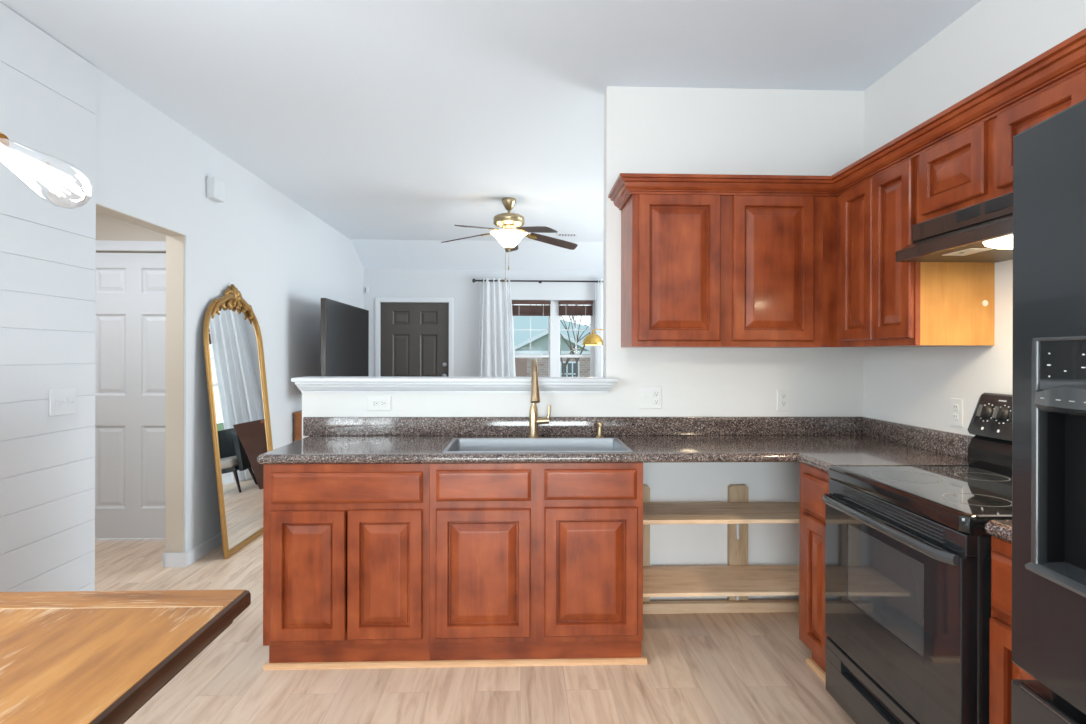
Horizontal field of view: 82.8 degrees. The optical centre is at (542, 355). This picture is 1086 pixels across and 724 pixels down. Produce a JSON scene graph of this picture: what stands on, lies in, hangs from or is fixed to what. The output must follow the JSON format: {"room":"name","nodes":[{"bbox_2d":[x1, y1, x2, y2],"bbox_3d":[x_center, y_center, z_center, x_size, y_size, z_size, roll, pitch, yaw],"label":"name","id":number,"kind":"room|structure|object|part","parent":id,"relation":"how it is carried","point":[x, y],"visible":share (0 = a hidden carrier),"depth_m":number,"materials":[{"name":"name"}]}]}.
{"room":"kitchen","nodes":[
{"label":"kitchen","id":0,"kind":"room"},
{"bbox_2d":[0,2,95,591],"bbox_3d":[-2.098,-0.047,-0.023,0.012,2.738,6.100,0,0,-2],"label":"wall","id":1,"kind":"structure","parent":0,"point":[36,116],"depth_m":2.70,"materials":[{"name":"white paint"}]},
{"bbox_2d":[49,388,75,415],"bbox_3d":[-2.181,0.211,2.804,0.022,0.120,0.156,0,0,-2],"label":"switch plate","id":2,"kind":"object","parent":1,"relation":"attached to","point":[62,401],"visible":1,"depth_m":2.80,"materials":[{"name":"white plastic"}]},
{"bbox_2d":[95,211,165,252],"bbox_3d":[-2.989,0.101,4.427,1.236,2.440,0.102,0,0,-2],"label":"wall","id":3,"kind":"structure","parent":0,"point":[108,227],"depth_m":4.38,"materials":[{"name":"beige paint"}]},
{"bbox_2d":[95,253,165,538],"bbox_3d":[-2.927,0.288,4.413,0.754,2.038,0.035,0,0,-2],"label":"door","id":4,"kind":"structure","parent":3,"relation":"in","point":[130,337],"depth_m":4.40,"materials":[{"name":"white paint"}]},
{"bbox_2d":[96,240,165,250],"bbox_3d":[-2.925,0.254,4.370,0.880,2.134,0.018,0,0,-2],"label":"door frame","id":5,"kind":"structure","parent":3,"relation":"attached to","point":[101,245],"depth_m":4.36,"materials":[{"name":"white paint"}]},
{"bbox_2d":[0,14,363,589],"bbox_3d":[-2.255,-0.049,2.643,0.130,2.745,11.440,0,0,-2],"label":"wall","id":6,"kind":"structure","parent":0,"point":[282,259],"depth_m":4.06,"materials":[{"name":"white paint"}]},
{"bbox_2d":[164,553,186,566],"bbox_3d":[-2.299,1.279,3.849,0.137,0.088,0.013,0,0,-2],"label":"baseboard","id":7,"kind":"object","parent":6,"relation":"attached to","point":[170,559],"visible":1,"depth_m":3.84,"materials":[{"name":"white paint"}]},
{"bbox_2d":[186,532,221,565],"bbox_3d":[-2.313,1.279,6.036,0.013,0.088,4.352,0,0,-2],"label":"baseboard","id":8,"kind":"structure","parent":6,"relation":"attached to","point":[207,546],"depth_m":4.06,"materials":[{"name":"white paint"}]},
{"bbox_2d":[206,177,224,201],"bbox_3d":[-2.218,-1.122,4.170,0.060,0.140,0.140,0,0,-2],"label":"door chime","id":9,"kind":"object","parent":6,"relation":"attached to","point":[215,188],"visible":1,"depth_m":4.11,"materials":[{"name":"white plastic"}]},
{"bbox_2d":[95,534,854,723],"bbox_3d":[-0.070,1.379,2.619,7.150,0.100,11.640,0,0,-2],"label":"floor","id":10,"kind":"structure","parent":0,"point":[700,668],"depth_m":2.50,"materials":[{"name":"brown wood"}]},
{"bbox_2d":[0,590,250,723],"bbox_3d":[-1.163,0.946,0.545,0.978,0.760,1.870,0,0,-2],"label":"dining table","id":11,"kind":"object","parent":10,"relation":"on","point":[67,657],"visible":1,"depth_m":1.21,"materials":[{"name":"beige wood"}]},
{"bbox_3d":[-1.163,0.620,0.545,0.918,0.032,1.810,0,0,-2],"label":"under frame","id":12,"kind":"part","parent":11,"relation":"part of","materials":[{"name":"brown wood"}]},
{"bbox_2d":[203,284,272,558],"bbox_3d":[-2.157,0.405,4.428,0.197,1.832,0.870,0,0,-2],"label":"floor mirror","id":13,"kind":"object","parent":10,"relation":"on","point":[232,337],"visible":1,"depth_m":4.34,"materials":[{"name":"gold metal"}]},
{"bbox_2d":[293,410,301,441],"bbox_3d":[-2.067,0.923,6.572,0.513,0.800,1.840,0,0,-2],"label":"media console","id":14,"kind":"object","parent":10,"relation":"on","point":[297,415],"visible":0.09,"depth_m":5.66,"materials":[{"name":"brown wood"}]},
{"bbox_2d":[320,298,368,375],"bbox_3d":[-2.027,0.002,6.333,0.250,1.042,1.560,0,0,-2],"label":"television","id":15,"kind":"object","parent":14,"relation":"on","point":[344,343],"visible":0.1,"depth_m":6.10,"materials":[{"name":"grey plastic"}]},
{"bbox_2d":[263,463,429,662],"bbox_3d":[-0.839,0.893,2.875,0.694,0.868,0.594,0,0,-2],"label":"base cabinet","id":16,"kind":"object","parent":10,"relation":"on","point":[346,546],"visible":0.88,"depth_m":2.59,"materials":[{"name":"brown wood"}]},
{"bbox_3d":[-0.986,0.925,2.583,0.312,0.546,0.020,0,0,-2],"label":"door","id":17,"kind":"part","parent":16,"relation":"part of","materials":[{"name":"brown wood"}]},
{"bbox_3d":[-0.823,0.557,2.589,0.628,0.128,0.020,0,0,-2],"label":"drawer","id":18,"kind":"part","parent":16,"relation":"part of","materials":[{"name":"brown wood"}]},
{"bbox_3d":[-0.666,0.924,2.594,0.313,0.545,0.020,0,0,-2],"label":"door","id":19,"kind":"part","parent":16,"relation":"part of","materials":[{"name":"brown wood"}]},
{"bbox_2d":[257,417,973,472],"bbox_3d":[0.253,0.391,2.779,2.944,0.137,0.906,0,0,-2],"label":"countertop","id":20,"kind":"structure","parent":16,"relation":"on","point":[821,443],"depth_m":2.97,"materials":[{"name":"stone"}]},
{"bbox_2d":[443,438,632,452],"bbox_3d":[-0.029,0.514,2.868,0.826,0.200,0.442,0,0,-2],"label":"sink","id":21,"kind":"object","parent":20,"relation":"in","point":[457,445],"visible":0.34,"depth_m":3.06,"materials":[{"name":"silver metal"}]},
{"bbox_2d":[528,358,550,437],"bbox_3d":[-0.014,0.217,3.018,0.112,0.403,0.280,0,0,-2],"label":"faucet","id":22,"kind":"object","parent":20,"relation":"on","point":[534,421],"visible":1,"depth_m":3.11,"materials":[{"name":"gold metal"}]},
{"bbox_3d":[-0.042,0.137,3.036,0.025,0.243,0.213,0,0,-3],"label":"spout","id":23,"kind":"part","parent":22,"relation":"part of","materials":[{"name":"beige"}]},
{"bbox_3d":[0.000,0.334,3.130,0.063,0.038,0.032,0,0,3],"label":"handle","id":24,"kind":"part","parent":22,"relation":"part of","materials":[{"name":"beige"}]},
{"bbox_3d":[0.026,0.292,3.129,0.024,0.078,0.016,0,0,-2],"label":"lever","id":25,"kind":"part","parent":22,"relation":"part of","materials":[{"name":"beige"}]},
{"bbox_2d":[596,422,602,437],"bbox_3d":[0.290,0.379,3.131,0.038,0.080,0.055,0,0,-2],"label":"soap dispenser","id":26,"kind":"object","parent":20,"relation":"on","point":[599,424],"visible":1,"depth_m":3.13,"materials":[{"name":"gold metal"}]},
{"bbox_2d":[263,657,646,669],"bbox_3d":[-0.366,1.318,2.631,1.630,0.020,0.020,0,0,-2],"label":"trim","id":27,"kind":"structure","parent":10,"relation":"on","point":[575,661],"depth_m":2.63,"materials":[{"name":"brown wood"}]},
{"bbox_2d":[429,463,642,660],"bbox_3d":[-0.036,0.895,2.903,0.912,0.868,0.594,0,0,-2],"label":"base cabinet","id":28,"kind":"object","parent":10,"relation":"on","point":[527,560],"visible":0.98,"depth_m":2.62,"materials":[{"name":"brown wood"}]},
{"bbox_3d":[-0.253,0.924,2.609,0.401,0.545,0.020,0,0,-2],"label":"door","id":29,"kind":"part","parent":28,"relation":"part of","materials":[{"name":"brown wood"}]},
{"bbox_3d":[-0.251,0.553,2.609,0.399,0.130,0.020,0,0,-2],"label":"false drawer","id":30,"kind":"part","parent":28,"relation":"part of","materials":[{"name":"brown wood"}]},
{"bbox_3d":[0.204,0.551,2.624,0.394,0.128,0.020,0,0,-2],"label":"false drawer","id":31,"kind":"part","parent":28,"relation":"part of","materials":[{"name":"brown wood"}]},
{"bbox_3d":[0.205,0.922,2.625,0.399,0.547,0.020,0,0,-2],"label":"door","id":32,"kind":"part","parent":28,"relation":"part of","materials":[{"name":"brown wood"}]},
{"bbox_2d":[582,329,602,344],"bbox_3d":[0.832,0.511,7.234,0.750,1.642,0.280,0,0,-2],"label":"floor lamp","id":33,"kind":"object","parent":10,"relation":"on","point":[591,339],"visible":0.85,"depth_m":7.14,"materials":[{"name":"gold metal"}]},
{"bbox_2d":[643,484,799,613],"bbox_3d":[1.034,1.007,3.055,1.215,0.651,0.404,0,0,-2],"label":"shelf unit","id":34,"kind":"object","parent":10,"relation":"on","point":[738,580],"visible":0.6,"depth_m":3.08,"materials":[{"name":"beige wood"}]},
{"bbox_3d":[1.034,1.107,3.035,1.215,0.018,0.365,0,0,-2],"label":"shelf","id":35,"kind":"part","parent":34,"relation":"part of","materials":[{"name":"brown wood"}]},
{"bbox_3d":[1.028,1.306,3.199,1.215,0.052,0.038,0,0,-2],"label":"rail","id":36,"kind":"part","parent":34,"relation":"part of","materials":[{"name":"brown wood"}]},
{"bbox_3d":[1.035,0.777,3.047,1.215,0.020,0.342,0,0,-2],"label":"shelf","id":37,"kind":"part","parent":34,"relation":"part of","materials":[{"name":"brown wood"}]},
{"bbox_2d":[799,462,829,672],"bbox_3d":[1.414,0.899,2.522,0.638,0.868,0.312,0,0,-2],"label":"base cabinet","id":38,"kind":"object","parent":10,"relation":"on","point":[814,483],"visible":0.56,"depth_m":2.52,"materials":[{"name":"brown wood"}]},
{"bbox_3d":[1.106,0.934,2.490,0.020,0.540,0.230,0,0,-2],"label":"door","id":39,"kind":"part","parent":38,"relation":"part of","materials":[{"name":"brown wood"}]},
{"bbox_3d":[1.107,0.570,2.490,0.020,0.145,0.230,0,0,-2],"label":"drawer","id":40,"kind":"part","parent":38,"relation":"part of","materials":[{"name":"brown wood"}]},
{"bbox_2d":[806,657,825,682],"bbox_3d":[1.158,1.323,2.532,0.022,0.020,0.290,0,0,-2],"label":"trim","id":41,"kind":"structure","parent":10,"relation":"on","point":[809,660],"depth_m":2.59,"materials":[{"name":"brown wood"}]},
{"bbox_2d":[822,393,1011,723],"bbox_3d":[1.380,0.737,1.976,0.690,1.192,0.762,0,0,-1],"label":"electric range","id":42,"kind":"object","parent":10,"relation":"on","point":[908,547],"visible":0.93,"depth_m":1.90,"materials":[{"name":"black"}]},
{"bbox_3d":[1.104,1.172,1.972,0.045,0.204,0.748,0,0,-1],"label":"storage drawer","id":43,"kind":"part","parent":42,"relation":"part of","materials":[{"name":"grey metal"}]},
{"bbox_3d":[1.119,1.127,1.945,0.014,0.044,0.565,0,0,-1],"label":"drawer pull","id":44,"kind":"part","parent":42,"relation":"part of","materials":[{"name":"black metal"}]},
{"bbox_3d":[1.060,0.534,1.971,0.050,0.032,0.724,0,0,-1],"label":"door handle","id":45,"kind":"part","parent":42,"relation":"part of","materials":[{"name":"grey metal"}]},
{"bbox_3d":[1.104,0.792,1.972,0.047,0.532,0.748,0,0,-1],"label":"oven door","id":46,"kind":"part","parent":42,"relation":"part of","materials":[{"name":"black glass"}]},
{"bbox_3d":[1.113,0.497,1.972,0.040,0.059,0.748,0,0,-1],"label":"vent trim","id":47,"kind":"part","parent":42,"relation":"part of","materials":[{"name":"grey metal"}]},
{"bbox_2d":[828,465,1011,535],"bbox_3d":[1.404,0.443,1.977,0.654,0.050,0.773,0,0,-2],"label":"cooktop","id":48,"kind":"object","parent":42,"relation":"in","point":[955,500],"depth_m":1.94,"materials":[{"name":"black glass"}]},
{"bbox_3d":[1.640,0.212,2.286,0.035,0.054,0.054,0,0,-1],"label":"knob","id":49,"kind":"part","parent":42,"relation":"part of","materials":[{"name":"black plastic"}]},
{"bbox_3d":[1.678,0.223,1.981,0.097,0.162,0.748,0,0,-1],"label":"backguard panel","id":50,"kind":"part","parent":42,"relation":"part of","materials":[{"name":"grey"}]},
{"bbox_3d":[1.641,0.212,2.208,0.035,0.054,0.054,0,0,-1],"label":"knob","id":51,"kind":"part","parent":42,"relation":"part of","materials":[{"name":"black plastic"}]},
{"bbox_2d":[989,536,1035,723],"bbox_3d":[1.450,0.899,1.478,0.638,0.868,0.223,0,0,-2],"label":"base cabinet","id":52,"kind":"object","parent":10,"relation":"on","point":[1002,670],"visible":0.36,"depth_m":1.52,"materials":[{"name":"brown wood"}]},
{"bbox_2d":[985,520,1011,542],"bbox_3d":[1.453,0.394,1.474,0.637,0.137,0.224,0,0,-2],"label":"countertop","id":53,"kind":"structure","parent":52,"relation":"on","point":[1001,529],"depth_m":1.54,"materials":[{"name":"stone"}]},
{"bbox_3d":[1.163,0.846,1.468,0.019,0.763,0.223,0,0,-2],"label":"frame","id":54,"kind":"part","parent":52,"relation":"part of","materials":[{"name":"brown wood"}]},
{"bbox_3d":[1.143,0.570,1.469,0.020,0.145,0.186,0,0,-2],"label":"drawer","id":55,"kind":"part","parent":52,"relation":"part of","materials":[{"name":"brown wood"}]},
{"bbox_3d":[1.142,0.934,1.469,0.020,0.540,0.186,0,0,-2],"label":"door","id":56,"kind":"part","parent":52,"relation":"part of","materials":[{"name":"brown wood"}]},
{"bbox_2d":[1011,99,1085,723],"bbox_3d":[1.235,0.447,0.757,0.777,1.772,0.908,0,0,4],"label":"refrigerator","id":57,"kind":"object","parent":10,"relation":"on","point":[1049,361],"visible":1,"depth_m":1.15,"materials":[{"name":"grey metal"}]},
{"bbox_3d":[0.937,0.939,0.778,0.068,0.586,0.908,0,0,4],"label":"freezer drawer","id":58,"kind":"part","parent":57,"relation":"part of","materials":[{"name":"black metal"}]},
{"bbox_3d":[0.908,0.644,0.775,0.012,0.012,0.858,0,0,4],"label":"drawer handle","id":59,"kind":"part","parent":57,"relation":"part of","materials":[{"name":"black metal"}]},
{"bbox_3d":[0.940,0.019,1.051,0.029,0.090,0.213,0,0,4],"label":"display panel","id":60,"kind":"part","parent":57,"relation":"part of","materials":[{"name":"black glass"}]},
{"bbox_2d":[364,269,602,376],"bbox_3d":[0.355,0.096,8.383,5.504,2.468,0.150,0,0,-2],"label":"wall","id":61,"kind":"structure","parent":0,"point":[458,285],"depth_m":8.26,"materials":[{"name":"white paint"}]},
{"bbox_2d":[364,287,368,292],"bbox_3d":[-2.351,-0.870,8.198,0.052,0.085,0.030,0,0,-2],"label":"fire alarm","id":62,"kind":"object","parent":61,"relation":"attached to","point":[366,289],"visible":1,"depth_m":8.19,"materials":[{"name":"white plastic"}]},
{"bbox_2d":[375,297,452,376],"bbox_3d":[-1.721,0.278,8.227,1.035,2.094,0.015,0,0,-2],"label":"door frame","id":63,"kind":"structure","parent":61,"relation":"attached to","point":[378,300],"depth_m":8.21,"materials":[{"name":"white paint"}]},
{"bbox_2d":[381,303,448,376],"bbox_3d":[-1.722,0.303,8.249,0.909,2.018,0.112,0,0,-2],"label":"door","id":64,"kind":"structure","parent":61,"relation":"in","point":[414,336],"depth_m":8.27,"materials":[{"name":"grey paint"}]},
{"bbox_2d":[472,279,602,282],"bbox_3d":[-0.005,-0.989,8.236,1.876,0.055,0.118,0,0,-2],"label":"curtain rod","id":65,"kind":"object","parent":61,"relation":"attached to","point":[473,280],"visible":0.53,"depth_m":8.19,"materials":[{"name":"black metal"}]},
{"bbox_2d":[479,278,515,376],"bbox_3d":[-0.594,0.141,8.183,0.560,2.330,0.122,0,0,-2],"label":"sheer curtain","id":66,"kind":"object","parent":65,"relation":"hanging from","point":[496,335],"visible":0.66,"depth_m":8.18,"materials":[{"name":"white fabric"}]},
{"bbox_2d":[594,279,602,376],"bbox_3d":[0.765,0.144,8.232,0.162,2.330,0.123,0,0,-2],"label":"sheer curtain","id":67,"kind":"object","parent":65,"relation":"hanging from","point":[598,371],"visible":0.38,"depth_m":8.23,"materials":[{"name":"white fabric"}]},
{"bbox_2d":[512,300,594,376],"bbox_3d":[0.127,0.042,8.339,1.275,1.575,0.140,0,0,-2],"label":"window","id":68,"kind":"structure","parent":61,"relation":"in","point":[554,329],"depth_m":8.34,"materials":[{"name":"white paint"}]},
{"bbox_3d":[-0.160,-0.009,8.358,0.514,1.415,0.042,0,0,-2],"label":"sash","id":69,"kind":"part","parent":68,"relation":"part of","materials":[{"name":"white paint"}]},
{"bbox_2d":[512,300,550,315],"bbox_3d":[-0.160,-0.636,8.315,0.527,0.206,0.049,0,0,-2],"label":"blind","id":70,"kind":"object","parent":68,"relation":"attached to","point":[517,310],"visible":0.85,"depth_m":8.29,"materials":[{"name":"brown wood"}]},
{"bbox_3d":[-0.160,-0.541,8.316,0.519,0.015,0.045,0,0,-2],"label":"rail","id":71,"kind":"part","parent":70,"relation":"part of","materials":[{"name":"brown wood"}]},
{"bbox_2d":[558,301,592,315],"bbox_3d":[0.443,-0.637,8.336,0.467,0.200,0.049,0,0,-2],"label":"blind","id":72,"kind":"object","parent":68,"relation":"attached to","point":[566,308],"visible":1,"depth_m":8.32,"materials":[{"name":"brown wood"}]},
{"bbox_3d":[0.442,-0.545,8.337,0.459,0.015,0.045,0,0,-2],"label":"rail","id":73,"kind":"part","parent":72,"relation":"part of","materials":[{"name":"brown wood"}]},
{"bbox_3d":[0.439,-0.007,8.379,0.457,1.415,0.042,0,0,-2],"label":"sash","id":74,"kind":"part","parent":68,"relation":"part of","materials":[{"name":"white paint"}]},
{"bbox_2d":[0,0,980,270],"bbox_3d":[0.579,-1.304,2.667,5.764,0.460,11.590,0,0,-2],"label":"ceiling","id":75,"kind":"structure","parent":0,"point":[395,124],"depth_m":3.14,"materials":[{"name":"white paint"}]},
{"bbox_2d":[0,132,91,208],"bbox_3d":[-1.012,-0.808,0.405,0.831,1.219,0.880,0,0,-2],"label":"chandelier","id":76,"kind":"object","parent":75,"relation":"hanging from","point":[35,168],"visible":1,"depth_m":0.82,"materials":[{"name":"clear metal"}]},
{"bbox_2d":[0,132,8,154],"bbox_3d":[-0.754,-0.294,0.824,0.061,0.055,0.036,0,0,-2],"label":"socket","id":77,"kind":"object","parent":76,"relation":"attached to","point":[4,141],"depth_m":0.82,"materials":[{"name":"gold metal"}]},
{"bbox_2d":[441,197,577,282],"bbox_3d":[-0.309,-1.034,5.625,1.274,0.764,1.226,0,0,-2],"label":"ceiling fan","id":78,"kind":"object","parent":75,"relation":"hanging from","point":[509,237],"visible":1,"depth_m":5.51,"materials":[{"name":"gold metal"}]},
{"bbox_3d":[-0.718,-1.087,5.706,0.463,0.086,0.134,0,0,18],"label":"blade","id":79,"kind":"part","parent":78,"relation":"part of","materials":[{"name":"brown wood"}]},
{"bbox_3d":[-0.558,-1.087,5.227,0.134,0.086,0.463,0,0,36],"label":"blade","id":80,"kind":"part","parent":78,"relation":"part of","materials":[{"name":"brown wood"}]},
{"bbox_3d":[-0.336,-0.887,5.526,0.014,0.469,0.014,0,0,-2],"label":"pull chain","id":81,"kind":"part","parent":78,"relation":"part of","materials":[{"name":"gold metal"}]},
{"bbox_3d":[-0.309,-1.043,5.577,0.344,0.138,0.344,0,0,-2],"label":"lamp shade","id":82,"kind":"part","parent":78,"relation":"part of","materials":[{"name":"white glass"}]},
{"bbox_3d":[-0.310,-1.085,6.006,0.135,0.086,0.465,0,0,-2],"label":"blade","id":83,"kind":"part","parent":78,"relation":"part of","materials":[{"name":"brown wood"}]},
{"bbox_3d":[-0.055,-1.069,5.233,0.134,0.103,0.460,0,0,-36],"label":"blade","id":84,"kind":"part","parent":78,"relation":"part of","materials":[{"name":"brown wood"}]},
{"bbox_3d":[0.094,-1.057,5.711,0.458,0.115,0.134,0,0,-18],"label":"blade","id":85,"kind":"part","parent":78,"relation":"part of","materials":[{"name":"brown wood"}]},
{"bbox_2d":[557,234,576,235],"bbox_3d":[0.282,-1.410,7.214,0.220,0.008,0.120,0,0,-2],"label":"ceiling vent","id":86,"kind":"object","parent":75,"relation":"in","point":[558,234],"visible":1,"depth_m":7.20,"materials":[{"name":"white metal"}]},
{"bbox_2d":[514,316,589,346],"bbox_3d":[-1.539,-0.675,44.143,19.000,5.800,8.660,0,0,-2],"label":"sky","id":87,"kind":"structure","parent":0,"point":[520,322],"depth_m":41.64,"materials":[{"name":"blue"}]},
{"bbox_2d":[302,86,863,600],"bbox_3d":[0.231,-0.042,3.288,2.956,2.745,0.116,0,0,-2],"label":"wall","id":88,"kind":"structure","parent":0,"point":[653,130],"depth_m":3.25,"materials":[{"name":"white paint"}]},
{"bbox_2d":[367,396,390,410],"bbox_3d":[-0.850,0.249,3.189,0.123,0.076,0.009,0,0,-2],"label":"outlet plate","id":89,"kind":"object","parent":88,"relation":"attached to","point":[374,403],"visible":1,"depth_m":3.19,"materials":[{"name":"white plastic"}]},
{"bbox_2d":[372,401,377,405],"bbox_3d":[-0.869,0.249,3.186,0.030,0.026,0.004,0,0,-2],"label":"receptacle","id":90,"kind":"object","parent":89,"relation":"attached to","point":[374,403],"depth_m":3.18,"materials":[{"name":"grey plastic"}]},
{"bbox_2d":[380,401,385,405],"bbox_3d":[-0.829,0.249,3.187,0.030,0.026,0.004,0,0,-2],"label":"receptacle","id":91,"kind":"object","parent":89,"relation":"attached to","point":[382,403],"depth_m":3.19,"materials":[{"name":"grey plastic"}]},
{"bbox_2d":[295,382,611,392],"bbox_3d":[-0.455,0.166,3.238,1.618,0.056,0.168,0,0,-2],"label":"trim moulding","id":92,"kind":"structure","parent":88,"relation":"attached to","point":[304,387],"depth_m":3.17,"materials":[{"name":"white paint"}]},
{"bbox_2d":[291,376,617,382],"bbox_3d":[-0.447,0.128,3.259,1.660,0.021,0.255,0,0,-2],"label":"trim ledge","id":93,"kind":"object","parent":88,"relation":"attached to","point":[308,378],"visible":0.9,"depth_m":3.14,"materials":[{"name":"white paint"}]},
{"bbox_2d":[640,387,660,408],"bbox_3d":[0.566,0.223,3.235,0.115,0.116,0.016,0,0,-2],"label":"outlet plate","id":94,"kind":"object","parent":88,"relation":"attached to","point":[650,397],"visible":1,"depth_m":3.24,"materials":[{"name":"white plastic"}]},
{"bbox_2d":[653,399,658,403],"bbox_3d":[0.596,0.243,3.237,0.030,0.026,0.004,0,0,-2],"label":"receptacle","id":95,"kind":"object","parent":94,"relation":"attached to","point":[655,401],"depth_m":3.24,"materials":[{"name":"grey plastic"}]},
{"bbox_2d":[621,194,822,347],"bbox_3d":[0.875,-0.413,3.081,0.918,0.746,0.345,0,0,-2],"label":"upper cabinet","id":96,"kind":"object","parent":88,"relation":"attached to","point":[698,270],"visible":0.9,"depth_m":2.92,"materials":[{"name":"brown wood"}]},
{"bbox_3d":[0.645,-0.415,2.910,0.390,0.692,0.020,0,0,-2],"label":"door","id":97,"kind":"part","parent":96,"relation":"part of","materials":[{"name":"brown wood"}]},
{"bbox_3d":[1.096,-0.414,2.926,0.386,0.691,0.020,0,0,-2],"label":"door","id":98,"kind":"part","parent":96,"relation":"part of","materials":[{"name":"brown wood"}]},
{"bbox_2d":[608,28,1085,209],"bbox_3d":[0.901,-0.801,2.393,1.058,0.079,1.721,0,0,-2],"label":"crown molding","id":99,"kind":"structure","parent":96,"relation":"attached to","point":[1065,60],"depth_m":2.38,"materials":[{"name":"brown wood"}]},
{"bbox_2d":[777,389,789,410],"bbox_3d":[1.275,0.237,3.263,0.070,0.115,0.009,0,0,-2],"label":"outlet plate","id":100,"kind":"object","parent":88,"relation":"attached to","point":[783,395],"visible":1,"depth_m":3.26,"materials":[{"name":"white plastic"}]},
{"bbox_2d":[863,0,1085,435],"bbox_3d":[1.876,-0.038,0.234,0.120,2.744,6.336,0,0,-2],"label":"wall","id":101,"kind":"structure","parent":0,"point":[915,386],"depth_m":2.60,"materials":[{"name":"white paint"}]},
{"bbox_2d":[823,157,994,346],"bbox_3d":[1.540,-0.411,2.667,0.383,0.746,0.608,0,0,-2],"label":"upper cabinet","id":102,"kind":"object","parent":101,"relation":"attached to","point":[871,299],"visible":0.79,"depth_m":2.50,"materials":[{"name":"brown wood"}]},
{"bbox_3d":[1.406,-0.413,2.759,0.020,0.692,0.256,0,0,-2],"label":"door","id":103,"kind":"part","parent":102,"relation":"part of","materials":[{"name":"brown wood"}]},
{"bbox_3d":[1.431,-0.412,2.647,0.019,0.746,0.566,0,0,-2],"label":"frame","id":104,"kind":"part","parent":102,"relation":"part of","materials":[{"name":"brown wood"}]},
{"bbox_3d":[1.415,-0.413,2.497,0.020,0.692,0.256,0,0,-2],"label":"door","id":105,"kind":"part","parent":102,"relation":"part of","materials":[{"name":"brown wood"}]},
{"bbox_3d":[1.596,-0.411,2.378,0.292,0.746,0.018,0,0,-2],"label":"panel","id":106,"kind":"part","parent":102,"relation":"part of","materials":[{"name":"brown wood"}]},
{"bbox_2d":[895,192,1012,261],"bbox_3d":[1.555,-0.415,1.981,0.394,0.161,0.748,0,0,-2],"label":"range hood","id":107,"kind":"object","parent":101,"relation":"attached to","point":[983,231],"visible":0.62,"depth_m":2.08,"materials":[{"name":"black metal"}]},
{"bbox_3d":[1.436,-0.464,1.977,0.034,0.064,0.748,0,0,-2],"label":"vent panel","id":108,"kind":"part","parent":107,"relation":"part of","materials":[{"name":"black metal"}]},
{"bbox_2d":[956,204,979,222],"bbox_3d":[1.417,-0.471,2.051,0.004,0.037,0.110,0,0,-2],"label":"vent grille","id":109,"kind":"object","parent":107,"relation":"attached to","point":[971,214],"depth_m":2.04,"materials":[{"name":"black metal"}]},
{"bbox_2d":[985,194,1011,213],"bbox_3d":[1.421,-0.471,1.921,0.004,0.037,0.110,0,0,-2],"label":"vent grille","id":110,"kind":"object","parent":107,"relation":"attached to","point":[1002,204],"depth_m":1.91,"materials":[{"name":"black metal"}]},
{"bbox_2d":[950,398,962,426],"bbox_3d":[1.729,0.239,2.575,0.009,0.115,0.070,0,0,-2],"label":"outlet plate","id":111,"kind":"object","parent":101,"relation":"attached to","point":[956,405],"visible":1,"depth_m":2.57,"materials":[{"name":"white plastic"}]},
{"bbox_2d":[953,404,957,410],"bbox_3d":[1.727,0.219,2.575,0.004,0.026,0.030,0,0,-2],"label":"receptacle","id":112,"kind":"object","parent":111,"relation":"attached to","point":[955,406],"depth_m":2.57,"materials":[{"name":"grey plastic"}]},
{"bbox_2d":[953,414,957,419],"bbox_3d":[1.727,0.259,2.575,0.004,0.026,0.030,0,0,-2],"label":"receptacle","id":113,"kind":"object","parent":111,"relation":"attached to","point":[955,416],"depth_m":2.57,"materials":[{"name":"grey plastic"}]},
{"bbox_2d":[916,70,1085,223],"bbox_3d":[1.590,-0.641,1.985,0.332,0.286,0.760,0,0,-2],"label":"upper cabinet","id":114,"kind":"object","parent":101,"relation":"attached to","point":[974,166],"visible":0.63,"depth_m":2.00,"materials":[{"name":"brown wood"}]},
{"bbox_3d":[1.428,-0.642,2.156,0.020,0.234,0.320,0,0,-2],"label":"door","id":115,"kind":"part","parent":114,"relation":"part of","materials":[{"name":"brown wood"}]},
{"bbox_3d":[1.455,-0.642,1.980,0.019,0.286,0.760,0,0,-2],"label":"frame","id":116,"kind":"part","parent":114,"relation":"part of","materials":[{"name":"brown wood"}]},
{"bbox_3d":[1.441,-0.642,1.780,0.020,0.234,0.318,0,0,-2],"label":"door","id":117,"kind":"part","parent":114,"relation":"part of","materials":[{"name":"brown wood"}]},
{"label":"outside","id":118,"kind":"structure","parent":0,"visible":0},
{"bbox_3d":[-2.248,2.323,64.186,120.000,0.200,111.550,0,0,-2],"label":"lawn","id":119,"kind":"structure","parent":118,"visible":0},
{"bbox_2d":[514,330,589,376],"bbox_3d":[0.246,0.445,34.460,4.500,3.570,9.340,0,0,-2],"label":"house","id":120,"kind":"structure","parent":119,"relation":"on","point":[539,343],"depth_m":30.00,"materials":[{"name":"grey"}]},
{"bbox_3d":[-1.099,1.176,29.965,0.600,2.100,0.030,0,0,-2],"label":"door","id":121,"kind":"part","parent":120,"relation":"part of","materials":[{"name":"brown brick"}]},
{"bbox_3d":[1.302,0.908,29.999,0.800,1.050,0.030,0,0,-2],"label":"pane","id":122,"kind":"part","parent":120,"relation":"part of","materials":[{"name":"grey"}]},
{"bbox_2d":[536,304,589,376],"bbox_3d":[1.278,-0.483,26.251,4.505,5.436,2.072,0,0,18],"label":"bare tree","id":123,"kind":"object","parent":119,"relation":"on","point":[570,346],"visible":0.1,"depth_m":25.65,"materials":[{"name":"brown plant"}]},
{"bbox_2d":[544,304,589,376],"bbox_3d":[1.157,-0.231,21.793,2.716,4.933,1.364,0,0,15],"label":"bare tree","id":124,"kind":"object","parent":119,"relation":"on","point":[573,348],"visible":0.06,"depth_m":22.18,"materials":[{"name":"brown plant"}]}
]}

